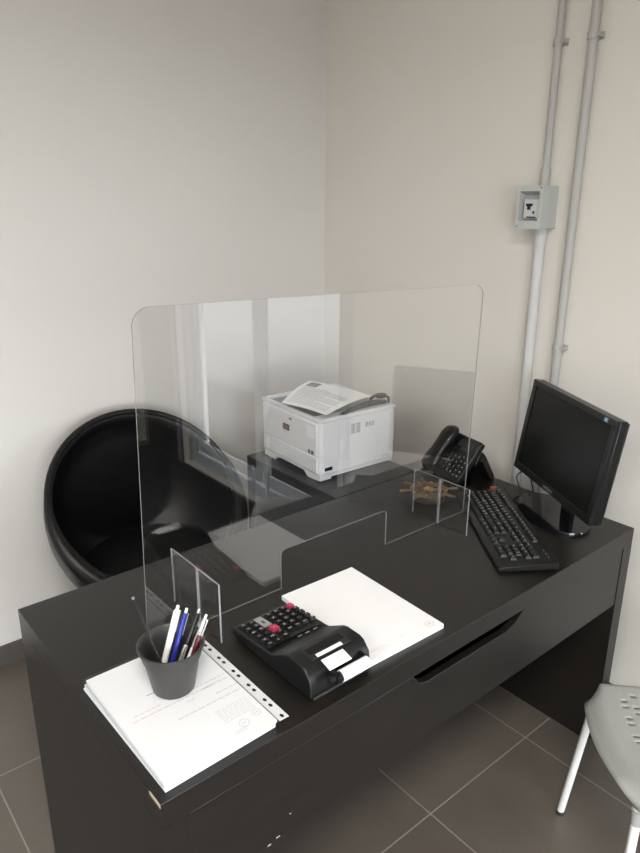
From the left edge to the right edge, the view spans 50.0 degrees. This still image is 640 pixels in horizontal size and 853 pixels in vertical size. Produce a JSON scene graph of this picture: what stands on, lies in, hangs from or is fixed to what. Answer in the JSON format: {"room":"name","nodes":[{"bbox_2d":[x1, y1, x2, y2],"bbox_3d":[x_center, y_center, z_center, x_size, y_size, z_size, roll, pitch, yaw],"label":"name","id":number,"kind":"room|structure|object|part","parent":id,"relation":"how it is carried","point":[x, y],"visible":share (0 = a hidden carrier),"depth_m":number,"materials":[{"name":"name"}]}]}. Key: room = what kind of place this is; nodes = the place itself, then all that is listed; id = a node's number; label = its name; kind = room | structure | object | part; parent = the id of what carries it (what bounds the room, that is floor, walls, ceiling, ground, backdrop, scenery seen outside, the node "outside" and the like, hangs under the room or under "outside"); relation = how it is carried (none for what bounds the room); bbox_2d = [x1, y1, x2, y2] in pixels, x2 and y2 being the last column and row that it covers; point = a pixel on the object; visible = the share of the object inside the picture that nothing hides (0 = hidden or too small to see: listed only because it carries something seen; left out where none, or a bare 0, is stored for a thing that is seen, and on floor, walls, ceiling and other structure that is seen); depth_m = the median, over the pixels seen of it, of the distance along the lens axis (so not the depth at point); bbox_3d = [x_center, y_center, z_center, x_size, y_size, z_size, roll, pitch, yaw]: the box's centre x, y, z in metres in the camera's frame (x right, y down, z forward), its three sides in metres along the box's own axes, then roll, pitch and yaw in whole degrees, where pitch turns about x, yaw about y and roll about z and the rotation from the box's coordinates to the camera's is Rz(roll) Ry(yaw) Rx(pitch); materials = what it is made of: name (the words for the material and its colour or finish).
{"room":"office","nodes":[
{"label":"office","id":0,"kind":"room"},
{"bbox_2d":[0,0,325,645],"bbox_3d":[-1.887,-0.280,1.560,4.836,2.750,0.150,-14,23,-37],"label":"wall","id":1,"kind":"structure","parent":0,"point":[156,153],"depth_m":2.44,"materials":[{"name":"paint"}]},
{"bbox_2d":[0,638,24,667],"bbox_3d":[-1.841,1.006,1.920,4.836,0.082,0.010,-14,23,-37],"label":"baseboard","id":2,"kind":"structure","parent":1,"relation":"attached to","point":[11,652],"depth_m":2.49,"materials":[{"name":"tile"}]},
{"bbox_2d":[0,658,639,852],"bbox_3d":[-0.468,1.598,0.373,4.836,0.060,4.310,-14,23,-37],"label":"floor","id":3,"kind":"structure","parent":0,"point":[491,778],"depth_m":1.95,"materials":[{"name":"tile"}]},
{"bbox_2d":[43,408,247,587],"bbox_3d":[-0.585,0.418,2.424,0.711,0.892,0.528,-14,23,-37],"label":"tub chair","id":4,"kind":"object","parent":3,"relation":"on","point":[193,495],"visible":0.6,"depth_m":2.52,"materials":[{"name":"black plastic"}]},
{"bbox_2d":[86,523,219,575],"bbox_3d":[-0.576,0.472,2.431,0.500,0.095,0.500,-14,23,-37],"label":"seat cushion","id":5,"kind":"object","parent":4,"relation":"on","point":[113,548],"depth_m":2.47,"materials":[{"name":"black leather"}]},
{"bbox_2d":[18,469,633,852],"bbox_3d":[0.102,0.695,1.853,1.469,0.730,0.682,-14,23,-37],"label":"desk","id":6,"kind":"object","parent":3,"relation":"on","point":[547,638],"visible":0.81,"depth_m":1.55,"materials":[{"name":"black wood"}]},
{"bbox_3d":[-0.444,0.859,1.430,0.048,0.681,0.682,-14,23,-37],"label":"panel","id":7,"kind":"part","parent":6,"relation":"part of","materials":[{"name":"black wood"}]},
{"bbox_2d":[84,684,275,792],"bbox_3d":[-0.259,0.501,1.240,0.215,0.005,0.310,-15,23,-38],"label":"sheaf","id":8,"kind":"object","parent":6,"relation":"on","point":[87,687],"visible":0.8,"depth_m":1.14,"materials":[{"name":"white paper"}]},
{"bbox_2d":[86,640,288,785],"bbox_3d":[-0.250,0.492,1.247,0.242,0.006,0.322,-14,23,-37],"label":"stack","id":9,"kind":"object","parent":8,"relation":"on","point":[175,737],"visible":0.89,"depth_m":1.21,"materials":[{"name":"paper"}]},
{"bbox_2d":[136,623,204,699],"bbox_3d":[-0.270,0.435,1.255,0.122,0.096,0.122,-14,23,-37],"label":"pencil cup","id":10,"kind":"object","parent":9,"relation":"on","point":[172,680],"visible":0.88,"depth_m":1.23,"materials":[{"name":"grey plastic"}]},
{"bbox_2d":[131,596,161,662],"bbox_3d":[-0.288,0.383,1.192,0.061,0.216,0.006,-9,20,-26],"label":"stick","id":11,"kind":"object","parent":10,"relation":"in","point":[133,597],"visible":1,"depth_m":1.17,"materials":[{"name":"black plastic"}]},
{"bbox_2d":[161,605,180,662],"bbox_3d":[-0.275,0.401,1.246,0.012,0.144,0.071,12,21,31],"label":"ballpoint pen","id":12,"kind":"object","parent":10,"relation":"in","point":[176,613],"visible":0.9,"depth_m":1.24,"materials":[{"name":"white plastic"}]},
{"bbox_2d":[169,608,187,662],"bbox_3d":[-0.263,0.406,1.251,0.010,0.131,0.082,9,20,26],"label":"ballpoint pen","id":13,"kind":"object","parent":10,"relation":"in","point":[184,617],"visible":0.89,"depth_m":1.25,"materials":[{"name":"blue plastic"}]},
{"bbox_2d":[178,608,200,660],"bbox_3d":[-0.247,0.407,1.254,0.010,0.130,0.088,13,22,34],"label":"ballpoint pen","id":14,"kind":"object","parent":10,"relation":"in","point":[197,614],"visible":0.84,"depth_m":1.25,"materials":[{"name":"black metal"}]},
{"bbox_2d":[184,622,199,658],"bbox_3d":[-0.244,0.418,1.279,0.009,0.098,0.060,17,25,42],"label":"ballpoint pen","id":15,"kind":"object","parent":10,"relation":"in","point":[193,636],"visible":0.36,"depth_m":1.28,"materials":[{"name":"black plastic"}]},
{"bbox_2d":[191,630,202,654],"bbox_3d":[-0.234,0.423,1.249,0.053,0.102,0.010,-15,24,-38],"label":"ballpoint pen","id":16,"kind":"object","parent":10,"relation":"in","point":[199,637],"visible":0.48,"depth_m":1.24,"materials":[{"name":"red plastic"}]},
{"bbox_2d":[187,614,207,657],"bbox_3d":[-0.233,0.410,1.250,0.075,0.126,0.010,-17,25,-42],"label":"ballpoint pen","id":17,"kind":"object","parent":10,"relation":"in","point":[203,623],"visible":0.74,"depth_m":1.25,"materials":[{"name":"white plastic"}]},
{"bbox_2d":[232,603,371,699],"bbox_3d":[-0.034,0.431,1.377,0.150,0.070,0.295,-14,23,-37],"label":"calculator","id":18,"kind":"object","parent":6,"relation":"on","point":[316,657],"visible":1,"depth_m":1.33,"materials":[{"name":"black plastic"}]},
{"bbox_3d":[-0.121,0.413,1.449,0.019,0.006,0.044,-14,23,-37],"label":"name plate","id":19,"kind":"part","parent":18,"relation":"part of","materials":[{"name":"grey plastic"}]},
{"bbox_3d":[0.024,0.463,1.259,0.018,0.015,0.015,-9,20,-26],"label":"roll knob","id":20,"kind":"part","parent":18,"relation":"part of","materials":[{"name":"black plastic"}]},
{"bbox_3d":[0.024,0.458,1.266,0.008,0.020,0.046,-14,23,-37],"label":"roll arm","id":21,"kind":"part","parent":18,"relation":"part of","materials":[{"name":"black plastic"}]},
{"bbox_3d":[0.083,0.440,1.317,0.005,0.014,0.039,-14,23,-37],"label":"roll arm","id":22,"kind":"part","parent":18,"relation":"part of","materials":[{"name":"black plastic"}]},
{"bbox_2d":[131,284,482,642],"bbox_3d":[0.039,0.022,1.624,1.026,0.692,0.216,-14,23,-37],"label":"screen","id":23,"kind":"object","parent":6,"relation":"on","point":[171,549],"visible":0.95,"depth_m":1.56,"materials":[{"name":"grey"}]},
{"bbox_2d":[282,567,443,665],"bbox_3d":[0.089,0.412,1.529,0.212,0.011,0.304,-14,23,-36],"label":"paper","id":24,"kind":"object","parent":6,"relation":"on","point":[388,624],"visible":0.9,"depth_m":1.52,"materials":[{"name":"white paper"}]},
{"bbox_2d":[370,621,433,652],"bbox_3d":[0.173,0.439,1.430,0.182,0.001,0.019,-14,23,-36],"label":"print","id":25,"kind":"object","parent":24,"relation":"on","point":[428,621],"depth_m":1.44},
{"bbox_3d":[0.314,0.562,1.541,1.370,0.180,0.018,-14,23,-37],"label":"drawer","id":26,"kind":"part","parent":6,"relation":"part of","materials":[{"name":"black wood"}]},
{"bbox_2d":[400,477,457,504],"bbox_3d":[0.334,0.204,2.110,0.169,0.043,0.169,-9,21,-27],"label":"ornament","id":27,"kind":"object","parent":6,"relation":"on","point":[426,493],"visible":0.94,"depth_m":2.09,"materials":[{"name":"brown wood"}]},
{"bbox_2d":[412,486,444,504],"bbox_3d":[0.334,0.211,2.112,0.104,0.028,0.104,14,23,36],"label":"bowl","id":28,"kind":"object","parent":27,"relation":"on","point":[427,495],"depth_m":2.08,"materials":[{"name":"brown wood"}]},
{"bbox_2d":[421,425,493,487],"bbox_3d":[0.447,0.087,2.280,0.193,0.164,0.191,-9,20,-26],"label":"desk phone","id":29,"kind":"object","parent":6,"relation":"on","point":[447,456],"visible":0.95,"depth_m":2.26,"materials":[{"name":"black plastic"}]},
{"bbox_2d":[475,483,505,490],"bbox_3d":[0.542,0.193,2.192,0.104,0.013,0.024,12,22,32],"label":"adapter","id":30,"kind":"object","parent":6,"relation":"on","point":[491,487],"visible":0.65,"depth_m":2.18,"materials":[{"name":"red plastic"}]},
{"bbox_2d":[455,488,558,571],"bbox_3d":[0.516,0.272,1.924,0.171,0.030,0.477,-1,18,-3],"label":"keyboard","id":31,"kind":"object","parent":6,"relation":"on","point":[511,542],"visible":1,"depth_m":1.86,"materials":[{"name":"black plastic"}]},
{"bbox_3d":[0.650,0.578,2.293,0.046,0.681,0.682,-14,23,-37],"label":"panel","id":32,"kind":"part","parent":6,"relation":"part of","materials":[{"name":"black wood"}]},
{"bbox_2d":[514,379,629,536],"bbox_3d":[0.686,0.093,1.945,0.178,0.361,0.430,-3,19,-10],"label":"monitor","id":33,"kind":"object","parent":6,"relation":"on","point":[571,447],"visible":0.99,"depth_m":1.90,"materials":[{"name":"black plastic"}]},
{"bbox_2d":[247,450,413,528],"bbox_3d":[0.030,0.473,2.523,0.360,0.730,0.490,-14,23,-37],"label":"cabinet","id":34,"kind":"object","parent":3,"relation":"on","point":[278,488],"visible":0.28,"depth_m":2.35,"materials":[{"name":"black wood"}]},
{"bbox_3d":[-0.117,0.431,2.696,0.360,0.700,0.030,-14,23,-37],"label":"panel","id":35,"kind":"part","parent":34,"relation":"part of","materials":[{"name":"black wood"}]},
{"bbox_3d":[-0.089,0.511,2.424,0.018,0.680,0.440,-14,23,-37],"label":"panel","id":36,"kind":"part","parent":34,"relation":"part of","materials":[{"name":"black wood"}]},
{"bbox_2d":[262,383,395,480],"bbox_3d":[0.025,0.010,2.421,0.332,0.215,0.347,-13,22,-35],"label":"printer","id":37,"kind":"object","parent":34,"relation":"on","point":[323,446],"visible":0.88,"depth_m":2.29,"materials":[{"name":"white plastic"}]},
{"bbox_3d":[-0.102,0.006,2.322,0.014,0.110,0.320,-13,22,-35],"label":"door","id":38,"kind":"part","parent":37,"relation":"part of","materials":[{"name":"white plastic"}]},
{"bbox_3d":[-0.102,0.087,2.349,0.013,0.055,0.320,-13,22,-35],"label":"paper drawer","id":39,"kind":"part","parent":37,"relation":"part of","materials":[{"name":"white plastic"}]},
{"bbox_2d":[273,396,372,416],"bbox_3d":[0.010,-0.088,2.401,0.282,0.012,0.282,-13,22,-35],"label":"tray","id":40,"kind":"object","parent":37,"relation":"on","point":[288,410],"depth_m":2.32,"materials":[{"name":"grey plastic"}]},
{"bbox_2d":[282,381,370,414],"bbox_3d":[0.013,-0.094,2.296,0.258,0.043,0.190,13,22,34],"label":"printed page","id":41,"kind":"object","parent":37,"relation":"on","point":[322,398],"visible":1,"depth_m":2.29,"materials":[{"name":"white paper"}]},
{"bbox_3d":[0.027,0.100,2.451,0.316,0.024,0.334,-13,22,-35],"label":"foot frame","id":42,"kind":"part","parent":37,"relation":"part of","materials":[{"name":"white plastic"}]},
{"bbox_2d":[351,422,359,433],"bbox_3d":[0.118,0.005,2.266,0.038,0.032,0.002,-13,22,-35],"label":"vent","id":43,"kind":"object","parent":37,"relation":"attached to","point":[359,422],"depth_m":2.26,"materials":[{"name":"white plastic"}]},
{"bbox_2d":[341,393,389,414],"bbox_3d":[0.149,-0.079,2.292,0.221,0.035,0.042,-14,23,-37],"label":"cable bundle","id":44,"kind":"object","parent":37,"relation":"on","point":[379,396],"visible":1,"depth_m":2.31,"materials":[{"name":"black plastic"}]},
{"bbox_2d":[556,683,639,852],"bbox_3d":[0.884,0.750,1.567,0.524,0.811,0.418,1,18,4],"label":"chair","id":45,"kind":"object","parent":3,"relation":"on","point":[612,719],"visible":1,"depth_m":1.60,"materials":[{"name":"grey plastic"}]},
{"bbox_3d":[0.679,0.879,1.816,0.020,0.390,0.065,-16,24,-40],"label":"leg","id":46,"kind":"part","parent":45,"relation":"part of","materials":[{"name":"white paint"}]},
{"bbox_3d":[0.830,0.740,1.566,0.409,0.068,0.395,1,18,4],"label":"seat","id":47,"kind":"part","parent":45,"relation":"part of","materials":[{"name":"grey plastic"}]},
{"bbox_3d":[0.652,0.991,1.479,0.019,0.390,0.060,13,22,35],"label":"leg","id":48,"kind":"part","parent":45,"relation":"part of","materials":[{"name":"white paint"}]},
{"bbox_2d":[630,805,639,827],"bbox_3d":[0.665,0.818,1.438,0.028,0.036,0.028,1,18,4],"label":"socket","id":49,"kind":"object","parent":45,"relation":"attached to","point":[635,810],"depth_m":1.43,"materials":[{"name":"grey plastic"}]},
{"bbox_2d":[324,0,639,686],"bbox_3d":[1.407,-0.247,1.501,0.150,2.750,4.460,-14,23,-37],"label":"wall","id":50,"kind":"structure","parent":0,"point":[437,110],"depth_m":2.34,"materials":[{"name":"paint"}]},
{"bbox_2d":[511,229,547,485],"bbox_3d":[0.685,0.067,2.361,0.038,1.439,0.038,-14,23,-37],"label":"conduit","id":51,"kind":"object","parent":50,"relation":"attached to","point":[540,235],"visible":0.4,"depth_m":2.23,"materials":[{"name":"grey plastic"}]},
{"bbox_2d":[515,185,558,228],"bbox_3d":[0.666,-0.672,2.107,0.088,0.125,0.086,-14,23,-37],"label":"switch box","id":52,"kind":"object","parent":50,"relation":"attached to","point":[536,205],"visible":1,"depth_m":2.08,"materials":[{"name":"grey plastic"}]},
{"bbox_2d":[539,0,568,185],"bbox_3d":[0.694,-1.258,1.928,0.030,1.100,0.044,-14,23,-37],"label":"conduit","id":53,"kind":"object","parent":50,"relation":"attached to","point":[559,41],"visible":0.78,"depth_m":2.01,"materials":[{"name":"grey plastic"}]},
{"bbox_2d":[537,0,605,492],"bbox_3d":[0.759,-0.488,2.092,0.034,2.663,0.045,-14,23,-37],"label":"conduit","id":54,"kind":"object","parent":50,"relation":"attached to","point":[594,34],"visible":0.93,"depth_m":2.01,"materials":[{"name":"grey plastic"}]}
]}

